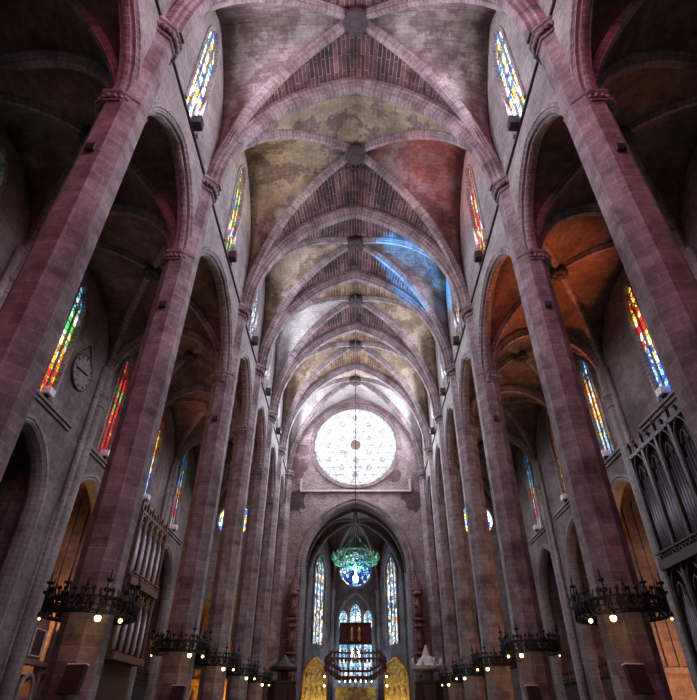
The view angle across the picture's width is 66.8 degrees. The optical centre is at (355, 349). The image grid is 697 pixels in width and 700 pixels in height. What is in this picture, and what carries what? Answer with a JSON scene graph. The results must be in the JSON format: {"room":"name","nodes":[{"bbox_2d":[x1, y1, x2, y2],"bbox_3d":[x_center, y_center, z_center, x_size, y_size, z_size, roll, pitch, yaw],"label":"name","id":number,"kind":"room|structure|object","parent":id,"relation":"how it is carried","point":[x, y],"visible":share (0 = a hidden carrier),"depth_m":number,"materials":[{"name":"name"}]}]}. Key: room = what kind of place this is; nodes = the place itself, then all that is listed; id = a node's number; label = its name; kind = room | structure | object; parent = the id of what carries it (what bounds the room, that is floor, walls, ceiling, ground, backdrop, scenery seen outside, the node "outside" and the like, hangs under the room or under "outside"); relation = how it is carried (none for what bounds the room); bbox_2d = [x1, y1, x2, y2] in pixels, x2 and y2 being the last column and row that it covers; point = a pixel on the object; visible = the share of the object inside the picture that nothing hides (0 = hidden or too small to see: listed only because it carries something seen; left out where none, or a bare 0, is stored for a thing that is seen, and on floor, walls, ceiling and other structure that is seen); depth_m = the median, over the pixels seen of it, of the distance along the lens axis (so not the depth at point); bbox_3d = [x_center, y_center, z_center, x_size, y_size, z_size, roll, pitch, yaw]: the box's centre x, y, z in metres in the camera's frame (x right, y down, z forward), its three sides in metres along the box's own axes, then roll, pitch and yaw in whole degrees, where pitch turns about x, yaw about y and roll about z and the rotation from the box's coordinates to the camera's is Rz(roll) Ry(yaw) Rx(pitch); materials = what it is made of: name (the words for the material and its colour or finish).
{"room":"church","nodes":[
{"label":"church","id":0,"kind":"room"},
{"bbox_2d":[0,431,90,699],"bbox_3d":[-22.350,13.132,30.846,4.500,17.300,17.450,0,-35,0],"label":"wall","id":1,"kind":"structure","parent":0,"point":[67,560],"depth_m":34.98,"materials":[{"name":"stone"}]},
{"bbox_2d":[0,124,195,699],"bbox_3d":[-19.630,7.205,33.894,0.940,30.500,76.900,0,-35,0],"label":"wall","id":2,"kind":"structure","parent":0,"point":[51,448],"depth_m":34.54,"materials":[{"name":"stone"}]},
{"bbox_2d":[0,245,30,308],"bbox_3d":[-19.150,4.044,23.948,1.500,24.200,1.540,0,-35,0],"label":"trim","id":3,"kind":"structure","parent":2,"relation":"attached to","point":[13,267],"depth_m":29.20,"materials":[{"name":"stone"}]},
{"bbox_2d":[0,364,114,699],"bbox_3d":[-19.150,11.249,34.162,1.500,24.200,1.540,0,-35,0],"label":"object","id":4,"kind":"structure","parent":2,"relation":"attached to","point":[17,657],"depth_m":33.31,"materials":[{"name":"stone"}]},
{"bbox_2d":[38,287,83,390],"bbox_3d":[-19.440,-0.933,35.108,0.160,8.800,1.980,0,-35,0],"label":"window","id":5,"kind":"structure","parent":2,"relation":"in","point":[50,373],"depth_m":35.13,"materials":[{"name":"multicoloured glass"}]},
{"bbox_2d":[71,345,92,390],"bbox_3d":[-19.175,1.154,37.367,0.290,3.697,3.500,0,-35,0],"label":"wall clock","id":6,"kind":"object","parent":2,"relation":"attached to","point":[81,369],"visible":1,"depth_m":37.06,"materials":[{"name":"stone"}]},
{"bbox_2d":[35,389,182,544],"bbox_3d":[-19.160,4.989,35.090,0.280,0.400,74.400,0,-35,0],"label":"trim","id":7,"kind":"structure","parent":2,"relation":"attached to","point":[40,397],"depth_m":34.88,"materials":[{"name":"stone"}]},
{"bbox_2d":[41,386,55,397],"bbox_3d":[-18.975,2.633,32.592,0.550,0.550,0.600,0,-35,0],"label":"floodlight","id":8,"kind":"object","parent":7,"relation":"on","point":[48,391],"visible":0.93,"depth_m":32.46,"materials":[{"name":"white metal"}]},
{"bbox_2d":[97,361,129,453],"bbox_3d":[-19.440,4.399,42.666,0.160,8.800,1.980,0,-35,0],"label":"window","id":9,"kind":"structure","parent":2,"relation":"in","point":[107,432],"depth_m":42.55,"materials":[{"name":"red glass"}]},
{"bbox_2d":[131,668,148,699],"bbox_3d":[-19.700,31.209,46.454,0.208,5.750,5.900,0,-35,0],"label":"gate","id":10,"kind":"object","parent":2,"relation":"attached to","point":[141,685],"visible":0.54,"depth_m":48.23,"materials":[{"name":"black metal"}]},
{"bbox_2d":[124,460,178,699],"bbox_3d":[-19.150,21.798,49.116,1.500,24.200,1.540,0,-35,0],"label":"column","id":11,"kind":"structure","parent":2,"relation":"attached to","point":[170,487],"depth_m":53.02,"materials":[{"name":"stone"}]},
{"bbox_2d":[144,417,162,493],"bbox_3d":[-19.440,9.846,50.388,0.160,8.800,1.980,0,-35,0],"label":"window","id":12,"kind":"structure","parent":2,"relation":"in","point":[158,436],"depth_m":50.72,"materials":[{"name":"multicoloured glass"}]},
{"bbox_2d":[169,454,185,527],"bbox_3d":[-19.440,15.091,57.824,0.160,8.800,1.980,0,-35,0],"label":"window","id":13,"kind":"structure","parent":2,"relation":"in","point":[184,458],"depth_m":57.75,"materials":[{"name":"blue glass"}]},
{"bbox_2d":[0,0,268,503],"bbox_3d":[-14.800,1.057,44.218,9.472,6.061,67.553,0,-35,0],"label":"ceiling","id":14,"kind":"structure","parent":0,"point":[48,116],"depth_m":31.01,"materials":[{"name":"stone"}]},
{"bbox_2d":[131,562,162,699],"bbox_3d":[-22.350,26.491,49.783,4.500,17.300,8.200,0,-35,0],"label":"wall","id":15,"kind":"structure","parent":0,"point":[146,656],"depth_m":53.19,"materials":[{"name":"stone"}]},
{"bbox_2d":[114,0,289,505],"bbox_3d":[-9.950,1.690,37.785,0.900,44.000,76.900,0,-35,0],"label":"wall","id":16,"kind":"structure","parent":0,"point":[138,19],"depth_m":35.31,"materials":[{"name":"stone"}]},
{"bbox_2d":[186,32,215,118],"bbox_3d":[-9.740,-17.715,33.698,0.160,10.200,2.280,0,-35,0],"label":"window","id":17,"kind":"structure","parent":16,"relation":"in","point":[196,94],"depth_m":33.59,"materials":[{"name":"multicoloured glass"}]},
{"bbox_2d":[155,0,285,469],"bbox_3d":[-9.535,-4.754,42.330,0.130,0.130,75.300,0,-35,0],"label":"trim","id":18,"kind":"structure","parent":16,"relation":"attached to","point":[156,1],"depth_m":35.34,"materials":[{"name":"grey stone"}]},
{"bbox_2d":[191,115,203,130],"bbox_3d":[-9.245,-13.276,30.934,0.590,0.640,0.620,0,-35,0],"label":"floodlight","id":19,"kind":"object","parent":18,"relation":"on","point":[197,121],"visible":1,"depth_m":30.75,"materials":[{"name":"black metal"}]},
{"bbox_2d":[225,169,242,252],"bbox_3d":[-9.740,-11.475,42.544,0.160,10.200,2.280,0,-35,0],"label":"window","id":20,"kind":"structure","parent":16,"relation":"in","point":[237,199],"depth_m":42.47,"materials":[{"name":"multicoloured glass"}]},
{"bbox_2d":[298,572,306,699],"bbox_3d":[-7.700,34.219,70.887,0.800,29.000,12.700,0,-35,0],"label":"wall","id":21,"kind":"structure","parent":0,"point":[305,574],"depth_m":72.72,"materials":[{"name":"stone"}]},
{"bbox_2d":[306,540,331,699],"bbox_3d":[-5.856,40.002,79.086,4.311,29.000,7.366,0,-35,0],"label":"wall","id":22,"kind":"structure","parent":0,"point":[313,650],"depth_m":79.78,"materials":[{"name":"stone"}]},
{"bbox_2d":[300,580,310,699],"bbox_3d":[-7.200,42.047,73.136,1.100,18.800,1.100,0,-35,0],"label":"trim","id":23,"kind":"structure","parent":22,"relation":"attached to","point":[308,583],"depth_m":74.74,"materials":[{"name":"stone"}]},
{"bbox_2d":[313,558,324,644],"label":"window","id":24,"kind":"structure","parent":22,"relation":"in","point":[319,586],"depth_m":80.22,"materials":[{"name":"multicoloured glass"}]},
{"bbox_2d":[328,590,335,699],"bbox_3d":[-3.700,45.966,78.693,1.100,18.800,1.100,0,-35,0],"label":"trim","id":25,"kind":"structure","parent":22,"relation":"attached to","point":[332,592],"depth_m":80.24,"materials":[{"name":"stone"}]},
{"bbox_2d":[203,0,507,191],"bbox_3d":[0.000,-18.619,34.487,19.544,13.597,10.144,0,-35,0],"label":"ceiling","id":26,"kind":"structure","parent":0,"point":[282,58],"depth_m":38.19,"materials":[{"name":"stone"}]},
{"bbox_2d":[241,94,469,312],"bbox_3d":[0.000,-12.373,43.340,19.625,13.597,13.476,0,-35,0],"label":"ceiling","id":27,"kind":"structure","parent":0,"point":[324,164],"depth_m":47.46,"materials":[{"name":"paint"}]},
{"bbox_2d":[257,218,453,370],"bbox_3d":[0.000,-6.182,52.116,19.540,13.597,9.994,0,-35,0],"label":"ceiling","id":28,"kind":"structure","parent":0,"point":[323,261],"depth_m":55.85,"materials":[{"name":"stone"}]},
{"bbox_2d":[355,248,355,534],"bbox_3d":[0.000,1.259,46.717,0.061,29.600,0.070,0,-35,0],"label":"hanging cable","id":29,"kind":"object","parent":28,"relation":"hanging from","point":[355,248],"visible":1,"depth_m":45.06,"materials":[{"name":"metal"}]},
{"bbox_2d":[331,535,379,581],"bbox_3d":[0.000,14.652,37.269,3.480,3.190,3.431,0,-35,0],"label":"chandelier","id":30,"kind":"object","parent":29,"relation":"hanging from","point":[355,578],"visible":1,"depth_m":36.73,"materials":[{"name":"green glass"}]},
{"bbox_2d":[270,282,440,415],"bbox_3d":[0.000,-0.907,59.594,19.548,13.597,10.293,0,-35,0],"label":"ceiling","id":31,"kind":"structure","parent":0,"point":[329,316],"depth_m":63.39,"materials":[{"name":"grey stone"}]},
{"bbox_2d":[279,332,431,449],"bbox_3d":[0.000,4.396,67.111,19.543,13.597,10.094,0,-35,0],"label":"ceiling","id":32,"kind":"structure","parent":0,"point":[334,359],"depth_m":70.81,"materials":[{"name":"beige stone"}]},
{"bbox_2d":[287,371,423,469],"bbox_3d":[0.000,9.397,74.201,19.526,13.597,9.253,0,-35,0],"label":"ceiling","id":33,"kind":"structure","parent":0,"point":[341,388],"depth_m":77.79,"materials":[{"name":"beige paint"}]},
{"bbox_2d":[305,507,405,589],"bbox_3d":[0.000,29.080,78.828,14.996,9.560,19.953,0,-35,0],"label":"ceiling","id":34,"kind":"structure","parent":0,"point":[337,530],"depth_m":82.22,"materials":[{"name":"stone"}]},
{"bbox_2d":[324,509,386,681],"bbox_3d":[0.000,30.171,67.581,7.463,21.204,4.831,0,-35,0],"label":"chandelier","id":35,"kind":"object","parent":34,"relation":"hanging from","point":[355,633],"visible":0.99,"depth_m":64.08,"materials":[{"name":"brown metal"}]},
{"bbox_2d":[166,0,544,43],"bbox_3d":[0.000,-24.036,26.806,19.557,13.597,10.641,0,-35,0],"label":"ceiling","id":36,"kind":"structure","parent":0,"point":[184,14],"depth_m":27.60,"materials":[{"name":"stone"}]},
{"bbox_2d":[333,540,377,679],"bbox_3d":[0.000,42.087,82.041,7.400,29.000,1.000,0,-35,0],"label":"wall","id":37,"kind":"structure","parent":0,"point":[350,602],"depth_m":83.51,"materials":[{"name":"stone"}]},
{"bbox_2d":[339,610,346,675],"bbox_3d":[-1.900,44.504,80.263,1.320,9.000,0.160,0,-35,0],"label":"window","id":38,"kind":"structure","parent":37,"relation":"in","point":[342,618],"depth_m":79.81,"materials":[{"name":"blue glass"}]},
{"bbox_2d":[340,554,370,585],"bbox_3d":[0.000,35.984,86.401,5.200,5.200,0.110,0,-35,0],"label":"window","id":39,"kind":"structure","parent":37,"relation":"in","point":[348,574],"depth_m":86.14,"materials":[{"name":"blue glass"}]},
{"bbox_2d":[350,606,360,675],"bbox_3d":[0.000,44.136,80.522,1.780,9.900,0.160,0,-35,0],"label":"window","id":40,"kind":"structure","parent":37,"relation":"in","point":[352,614],"depth_m":79.88,"materials":[{"name":"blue glass"}]},
{"bbox_2d":[364,610,371,675],"bbox_3d":[1.900,44.504,80.263,1.320,9.000,0.160,0,-35,0],"label":"window","id":41,"kind":"structure","parent":37,"relation":"in","point":[368,618],"depth_m":79.81,"materials":[{"name":"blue glass"}]},
{"bbox_2d":[204,396,521,699],"bbox_3d":[0.000,24.070,69.511,40.200,44.000,1.450,0,-35,0],"label":"wall","id":42,"kind":"structure","parent":0,"point":[316,497],"depth_m":70.84,"materials":[{"name":"stone"}]},
{"bbox_2d":[315,409,395,483],"bbox_3d":[0.000,13.757,76.577,12.110,12.144,0.410,0,-35,0],"label":"window","id":43,"kind":"structure","parent":42,"relation":"in","point":[335,439],"depth_m":76.54,"materials":[{"name":"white glass"}]},
{"bbox_2d":[379,540,404,699],"bbox_3d":[5.856,40.002,79.086,4.311,29.000,7.366,0,-35,0],"label":"wall","id":44,"kind":"structure","parent":0,"point":[394,650],"depth_m":79.78,"materials":[{"name":"stone"}]},
{"bbox_2d":[375,590,382,699],"bbox_3d":[3.700,45.966,78.693,1.100,18.800,1.100,0,-35,0],"label":"trim","id":45,"kind":"structure","parent":44,"relation":"attached to","point":[377,592],"depth_m":80.25,"materials":[{"name":"stone"}]},
{"bbox_2d":[386,558,397,644],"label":"window","id":46,"kind":"structure","parent":44,"relation":"in","point":[391,586],"depth_m":80.22,"materials":[{"name":"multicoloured glass"}]},
{"bbox_2d":[400,580,410,699],"bbox_3d":[7.200,42.047,73.136,1.100,18.800,1.100,0,-35,0],"label":"trim","id":47,"kind":"structure","parent":44,"relation":"attached to","point":[402,583],"depth_m":74.74,"materials":[{"name":"stone"}]},
{"bbox_2d":[404,572,412,699],"bbox_3d":[7.700,34.219,70.887,0.800,29.000,12.700,0,-35,0],"label":"wall","id":48,"kind":"structure","parent":0,"point":[405,574],"depth_m":72.72,"materials":[{"name":"stone"}]},
{"bbox_2d":[476,613,487,699],"bbox_3d":[14.600,38.335,62.844,6.000,13.000,4.300,0,-35,0],"label":"wall","id":49,"kind":"structure","parent":0,"point":[476,613],"depth_m":66.06,"materials":[{"name":"stone"}]},
{"bbox_2d":[421,0,596,505],"bbox_3d":[9.950,1.690,37.785,0.900,44.000,76.900,0,-35,0],"label":"wall","id":50,"kind":"structure","parent":0,"point":[572,19],"depth_m":35.20,"materials":[{"name":"stone"}]},
{"bbox_2d":[453,293,461,336],"bbox_3d":[9.740,-5.278,51.328,0.160,10.200,2.280,0,-35,0],"label":"window","id":51,"kind":"structure","parent":50,"relation":"in","point":[455,302],"depth_m":50.03,"materials":[{"name":"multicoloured glass"}]},
{"bbox_2d":[468,169,485,252],"bbox_3d":[9.740,-11.475,42.544,0.160,10.200,2.280,0,-35,0],"label":"window","id":52,"kind":"structure","parent":50,"relation":"in","point":[473,199],"depth_m":42.47,"materials":[{"name":"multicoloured glass"}]},
{"bbox_2d":[425,0,555,469],"bbox_3d":[9.535,-4.754,42.330,0.130,0.130,75.300,0,-35,0],"label":"trim","id":53,"kind":"structure","parent":50,"relation":"attached to","point":[553,1],"depth_m":35.34,"materials":[{"name":"grey stone"}]},
{"bbox_2d":[507,115,519,130],"bbox_3d":[9.245,-13.276,30.934,0.590,0.640,0.620,0,-35,0],"label":"floodlight","id":54,"kind":"object","parent":53,"relation":"on","point":[513,121],"visible":1,"depth_m":30.75,"materials":[{"name":"black metal"}]},
{"bbox_2d":[495,32,524,118],"bbox_3d":[9.740,-17.715,33.698,0.160,10.200,2.280,0,-35,0],"label":"window","id":55,"kind":"structure","parent":50,"relation":"in","point":[514,94],"depth_m":33.59,"materials":[{"name":"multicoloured glass"}]},
{"bbox_2d":[442,0,696,503],"bbox_3d":[14.800,1.057,44.218,9.472,6.061,67.553,0,-35,0],"label":"ceiling","id":56,"kind":"structure","parent":0,"point":[656,116],"depth_m":31.16,"materials":[{"name":"stone"}]},
{"bbox_2d":[515,145,696,699],"bbox_3d":[19.630,7.205,33.894,0.940,30.500,76.900,0,-35,0],"label":"wall","id":57,"kind":"structure","parent":0,"point":[626,358],"depth_m":42.61,"materials":[{"name":"stone"}]},
{"bbox_2d":[525,454,541,527],"bbox_3d":[19.440,15.091,57.824,0.160,8.800,1.980,0,-35,0],"label":"window","id":58,"kind":"structure","parent":57,"relation":"in","point":[526,458],"depth_m":57.75,"materials":[{"name":"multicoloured glass"}]},
{"bbox_2d":[548,417,566,493],"bbox_3d":[19.440,9.846,50.388,0.160,8.800,1.980,0,-35,0],"label":"window","id":59,"kind":"structure","parent":57,"relation":"in","point":[552,436],"depth_m":50.72,"materials":[{"name":"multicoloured glass"}]},
{"bbox_2d":[532,460,589,699],"bbox_3d":[19.150,21.798,49.116,1.500,24.200,1.540,0,-35,0],"label":"trim","id":60,"kind":"structure","parent":57,"relation":"attached to","point":[540,487],"depth_m":48.56,"materials":[{"name":"stone"}]},
{"bbox_2d":[562,668,579,699],"bbox_3d":[19.700,31.209,46.454,0.208,5.750,5.900,0,-35,0],"label":"gate","id":61,"kind":"object","parent":57,"relation":"attached to","point":[569,685],"visible":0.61,"depth_m":48.22,"materials":[{"name":"black metal"}]},
{"bbox_2d":[581,361,613,453],"bbox_3d":[19.440,4.399,42.666,0.160,8.800,1.980,0,-35,0],"label":"window","id":62,"kind":"structure","parent":57,"relation":"in","point":[603,432],"depth_m":42.55,"materials":[{"name":"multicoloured glass"}]},
{"bbox_2d":[528,389,675,544],"bbox_3d":[19.160,4.989,35.090,0.280,0.400,74.400,0,-35,0],"label":"trim","id":63,"kind":"structure","parent":57,"relation":"attached to","point":[670,397],"depth_m":36.71,"materials":[{"name":"stone"}]},
{"bbox_2d":[655,386,669,397],"bbox_3d":[18.975,2.633,32.592,0.550,0.550,0.600,0,-35,0],"label":"floodlight","id":64,"kind":"object","parent":63,"relation":"on","point":[661,391],"visible":0.93,"depth_m":32.46,"materials":[{"name":"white metal"}]},
{"bbox_2d":[598,659,615,699],"bbox_3d":[19.700,25.964,39.018,0.208,5.750,5.900,0,-35,0],"label":"gate","id":65,"kind":"object","parent":57,"relation":"attached to","point":[605,678],"visible":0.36,"depth_m":41.37,"materials":[{"name":"black metal"}]},
{"bbox_2d":[596,364,696,694],"bbox_3d":[19.150,11.249,34.162,1.500,24.200,1.540,0,-35,0],"label":"trim","id":66,"kind":"structure","parent":57,"relation":"attached to","point":[610,397],"depth_m":36.62,"materials":[{"name":"stone"}]},
{"bbox_2d":[627,287,672,390],"bbox_3d":[19.440,-0.933,35.108,0.160,8.800,1.980,0,-35,0],"label":"window","id":67,"kind":"structure","parent":57,"relation":"in","point":[660,373],"depth_m":35.13,"materials":[{"name":"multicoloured glass"}]},
{"bbox_2d":[680,245,696,280],"bbox_3d":[19.150,4.044,23.948,1.500,24.200,1.540,0,-35,0],"label":"trim","id":68,"kind":"structure","parent":57,"relation":"attached to","point":[689,252],"depth_m":29.85,"materials":[{"name":"stone"}]},
{"bbox_2d":[548,483,696,699],"bbox_3d":[22.350,21.144,42.204,4.500,17.300,26.750,0,-35,0],"label":"wall","id":69,"kind":"structure","parent":0,"point":[677,673],"depth_m":39.86,"materials":[{"name":"stone"}]},
{"bbox_3d":[0.000,26.044,33.883,50.000,0.300,100.600,0,-35,0],"label":"floor","id":70,"kind":"structure","parent":0,"visible":0},
{"bbox_2d":[13,617,49,699],"bbox_3d":[-20.850,20.807,33.416,0.700,7.720,3.400,0,-35,0],"label":"altarpiece","id":71,"kind":"object","parent":70,"relation":"on","point":[39,637],"visible":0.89,"depth_m":34.23,"materials":[{"name":"brown wood"}]},
{"bbox_2d":[0,15,182,481],"bbox_3d":[-9.999,-3.608,18.149,2.347,30.020,2.310,0,-35,0],"label":"stone pillar","id":72,"kind":"structure","parent":70,"relation":"on","point":[34,312],"depth_m":17.45,"materials":[{"name":"purple stone"}]},
{"bbox_2d":[38,174,219,699],"bbox_3d":[-9.999,1.666,25.625,2.347,30.020,2.310,0,-35,0],"label":"stone pillar","id":73,"kind":"structure","parent":70,"relation":"on","point":[109,536],"depth_m":22.50,"materials":[{"name":"purple stone"}]},
{"bbox_2d":[56,663,89,694],"bbox_3d":[-9.331,10.979,17.620,0.740,0.900,0.646,-8,-36,11],"label":"loudspeaker","id":74,"kind":"object","parent":73,"relation":"attached to","point":[73,677],"visible":1,"depth_m":17.42,"materials":[{"name":"black metal"}]},
{"bbox_2d":[37,569,141,625],"bbox_3d":[-9.980,9.553,20.061,3.474,1.785,3.555,7,-36,-10],"label":"ring","id":75,"kind":"object","parent":73,"relation":"attached to","point":[49,606],"visible":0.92,"depth_m":18.94,"materials":[{"name":"black metal"}]},
{"bbox_2d":[95,498,168,699],"bbox_3d":[-18.300,21.752,43.152,1.360,17.400,7.060,0,-35,0],"label":"pipe organ","id":76,"kind":"object","parent":70,"relation":"on","point":[127,643],"visible":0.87,"depth_m":43.63,"materials":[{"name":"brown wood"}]},
{"bbox_2d":[155,302,250,699],"bbox_3d":[-9.999,8.871,35.840,2.347,30.020,2.310,0,-35,0],"label":"stone pillar","id":77,"kind":"structure","parent":70,"relation":"on","point":[176,668],"depth_m":33.48,"materials":[{"name":"purple stone"}]},
{"bbox_2d":[169,685,186,699],"bbox_3d":[-9.331,18.184,27.834,0.740,0.900,0.646,-8,-36,11],"label":"loudspeaker","id":78,"kind":"object","parent":77,"relation":"attached to","point":[177,691],"visible":1,"depth_m":27.73,"materials":[{"name":"black metal"}]},
{"bbox_2d":[149,622,212,657],"bbox_3d":[-9.980,16.759,30.276,3.474,1.785,3.555,7,-36,-10],"label":"chandelier","id":79,"kind":"object","parent":77,"relation":"attached to","point":[157,645],"visible":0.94,"depth_m":29.14,"materials":[{"name":"black metal"}]},
{"bbox_2d":[189,591,237,699],"bbox_3d":[-15.700,35.157,60.421,6.800,15.400,0.923,0,-35,0],"label":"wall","id":80,"kind":"structure","parent":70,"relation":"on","point":[206,604],"depth_m":61.53,"materials":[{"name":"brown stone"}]},
{"bbox_2d":[197,363,265,699],"bbox_3d":[-9.999,14.059,43.194,2.347,30.020,2.310,0,-35,0],"label":"stone pillar","id":81,"kind":"structure","parent":70,"relation":"on","point":[212,678],"depth_m":41.24,"materials":[{"name":"purple stone"}]},
{"bbox_2d":[194,642,240,670],"bbox_3d":[-9.980,21.947,37.630,3.474,1.785,3.555,7,-36,-10],"label":"chandelier","id":82,"kind":"object","parent":81,"relation":"attached to","point":[232,663],"visible":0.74,"depth_m":36.42,"materials":[{"name":"black metal"}]},
{"bbox_2d":[225,410,276,699],"bbox_3d":[-9.999,19.420,50.794,2.347,30.020,2.310,0,-35,0],"label":"stone pillar","id":83,"kind":"structure","parent":70,"relation":"on","point":[236,688],"depth_m":49.24,"materials":[{"name":"stone"}]},
{"bbox_2d":[226,655,259,679],"bbox_3d":[-9.980,27.308,45.230,3.474,1.785,3.555,7,-36,-10],"label":"ring","id":84,"kind":"object","parent":83,"relation":"attached to","point":[253,670],"visible":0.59,"depth_m":44.09,"materials":[{"name":"black metal"}]},
{"bbox_2d":[246,445,285,699],"bbox_3d":[-9.999,24.666,58.230,2.347,30.020,2.310,0,-35,0],"label":"stone pillar","id":85,"kind":"structure","parent":70,"relation":"on","point":[263,598],"depth_m":56.94,"materials":[{"name":"purple stone"}]},
{"bbox_2d":[248,665,272,685],"bbox_3d":[-9.980,32.553,52.666,3.474,1.785,3.555,7,-36,-10],"label":"ring","id":86,"kind":"object","parent":85,"relation":"attached to","point":[267,679],"visible":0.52,"depth_m":51.60,"materials":[{"name":"black metal"}]},
{"bbox_2d":[262,469,294,699],"bbox_3d":[-9.619,29.248,64.726,2.347,30.020,2.310,0,-35,0],"label":"stone pillar","id":87,"kind":"structure","parent":70,"relation":"on","point":[278,581],"depth_m":64.42,"materials":[{"name":"purple stone"}]},
{"bbox_2d":[267,654,297,699],"bbox_3d":[-7.700,36.264,55.310,2.993,7.700,2.993,0,-35,0],"label":"pulpit","id":88,"kind":"object","parent":70,"relation":"on","point":[282,689],"visible":0.94,"depth_m":54.94,"materials":[{"name":"brown wood"}]},
{"bbox_2d":[283,576,299,680],"bbox_3d":[-7.500,34.564,60.621,1.595,16.600,1.680,0,-35,0],"label":"column","id":89,"kind":"structure","parent":70,"relation":"on","point":[294,588],"depth_m":61.93,"materials":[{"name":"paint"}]},
{"bbox_2d":[301,657,326,699],"bbox_3d":[-4.850,40.496,61.674,3.040,8.120,0.720,0,-35,0],"label":"gilded retable","id":90,"kind":"object","parent":70,"relation":"on","point":[312,688],"visible":0.97,"depth_m":62.40,"materials":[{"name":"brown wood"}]},
{"bbox_2d":[334,687,376,699],"bbox_3d":[0.000,43.032,62.651,5.200,5.100,0.400,0,-35,0],"label":"altar","id":91,"kind":"object","parent":70,"relation":"on","point":[342,693],"visible":1,"depth_m":63.63,"materials":[{"name":"gold metal"}]},
{"bbox_2d":[332,668,378,699],"bbox_3d":[0.000,49.642,74.709,6.800,8.200,0.673,0,-35,0],"label":"screen","id":92,"kind":"object","parent":70,"relation":"on","point":[335,683],"visible":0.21,"depth_m":75.72,"materials":[{"name":"stone"}]},
{"bbox_2d":[384,657,409,699],"bbox_3d":[4.850,40.496,61.674,3.040,8.120,0.720,0,-35,0],"label":"gilded retable","id":93,"kind":"object","parent":70,"relation":"on","point":[398,688],"visible":0.95,"depth_m":62.40,"materials":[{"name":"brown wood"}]},
{"bbox_2d":[411,576,425,680],"bbox_3d":[7.500,34.564,60.621,1.595,16.600,1.680,0,-35,0],"label":"column","id":94,"kind":"structure","parent":70,"relation":"on","point":[416,588],"depth_m":62.11,"materials":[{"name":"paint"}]},
{"bbox_2d":[411,645,443,699],"bbox_3d":[7.700,35.896,55.570,3.329,8.600,3.326,0,-35,0],"label":"pulpit","id":95,"kind":"object","parent":70,"relation":"on","point":[425,689],"visible":0.97,"depth_m":55.40,"materials":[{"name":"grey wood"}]},
{"bbox_2d":[416,469,448,699],"bbox_3d":[9.619,29.248,64.726,2.347,30.020,2.310,0,-35,0],"label":"stone pillar","id":96,"kind":"structure","parent":70,"relation":"on","point":[432,581],"depth_m":64.55,"materials":[{"name":"purple stone"}]},
{"bbox_2d":[425,445,464,699],"bbox_3d":[9.999,24.666,58.230,2.347,30.020,2.310,0,-35,0],"label":"stone pillar","id":97,"kind":"structure","parent":70,"relation":"on","point":[447,598],"depth_m":56.94,"materials":[{"name":"purple stone"}]},
{"bbox_2d":[438,665,462,685],"bbox_3d":[9.980,32.553,52.666,3.474,1.785,3.555,-7,-36,10],"label":"ring","id":98,"kind":"object","parent":97,"relation":"attached to","point":[443,679],"visible":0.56,"depth_m":51.60,"materials":[{"name":"black metal"}]},
{"bbox_2d":[434,410,485,699],"bbox_3d":[9.999,19.420,50.794,2.347,30.020,2.310,0,-35,0],"label":"stone pillar","id":99,"kind":"structure","parent":70,"relation":"on","point":[474,688],"depth_m":49.24,"materials":[{"name":"stone"}]},
{"bbox_2d":[451,655,484,679],"bbox_3d":[9.980,27.308,45.230,3.474,1.785,3.555,-7,-36,10],"label":"ring","id":100,"kind":"object","parent":99,"relation":"attached to","point":[457,670],"visible":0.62,"depth_m":44.09,"materials":[{"name":"black metal"}]},
{"bbox_2d":[445,363,513,699],"bbox_3d":[9.999,14.059,43.194,2.347,30.020,2.310,0,-35,0],"label":"stone pillar","id":101,"kind":"structure","parent":70,"relation":"on","point":[498,678],"depth_m":41.24,"materials":[{"name":"purple stone"}]},
{"bbox_2d":[470,642,516,670],"bbox_3d":[9.980,21.947,37.630,3.474,1.785,3.555,-7,-36,10],"label":"chandelier","id":102,"kind":"object","parent":101,"relation":"attached to","point":[478,663],"visible":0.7,"depth_m":36.42,"materials":[{"name":"black metal"}]},
{"bbox_2d":[460,302,555,699],"bbox_3d":[9.999,8.871,35.840,2.347,30.020,2.310,0,-35,0],"label":"stone pillar","id":103,"kind":"structure","parent":70,"relation":"on","point":[534,668],"depth_m":33.47,"materials":[{"name":"stone"}]},
{"bbox_2d":[498,622,561,657],"bbox_3d":[9.980,16.759,30.276,3.474,1.785,3.555,-7,-36,10],"label":"chandelier","id":104,"kind":"object","parent":103,"relation":"attached to","point":[553,645],"visible":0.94,"depth_m":29.14,"materials":[{"name":"black metal"}]},
{"bbox_2d":[524,685,541,699],"bbox_3d":[9.331,18.184,27.834,0.740,0.900,0.646,8,-36,-11],"label":"loudspeaker","id":105,"kind":"object","parent":103,"relation":"attached to","point":[532,691],"visible":1,"depth_m":27.73,"materials":[{"name":"black metal"}]},
{"bbox_2d":[491,174,672,699],"bbox_3d":[9.999,1.666,25.625,2.347,30.020,2.310,0,-35,0],"label":"stone pillar","id":106,"kind":"structure","parent":70,"relation":"on","point":[603,544],"depth_m":22.51,"materials":[{"name":"purple stone"}]},
{"bbox_2d":[569,569,673,625],"bbox_3d":[9.980,9.553,20.061,3.474,1.785,3.555,-7,-36,10],"label":"ring","id":107,"kind":"object","parent":106,"relation":"attached to","point":[661,606],"visible":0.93,"depth_m":18.94,"materials":[{"name":"black metal"}]},
{"bbox_2d":[621,663,654,694],"bbox_3d":[9.331,10.979,17.620,0.740,0.900,0.646,8,-36,-11],"label":"loudspeaker","id":108,"kind":"object","parent":106,"relation":"attached to","point":[637,677],"visible":1,"depth_m":17.42,"materials":[{"name":"black metal"}]},
{"bbox_2d":[528,15,696,446],"bbox_3d":[9.999,-3.608,18.149,2.347,30.020,2.310,0,-35,0],"label":"stone pillar","id":109,"kind":"structure","parent":70,"relation":"on","point":[663,283],"depth_m":17.97,"materials":[{"name":"stone"}]},
{"bbox_2d":[626,404,696,673],"bbox_3d":[18.450,10.675,27.103,1.360,17.000,8.860,0,-35,0],"label":"pipe organ","id":110,"kind":"object","parent":70,"relation":"on","point":[663,466],"visible":0.91,"depth_m":30.03,"materials":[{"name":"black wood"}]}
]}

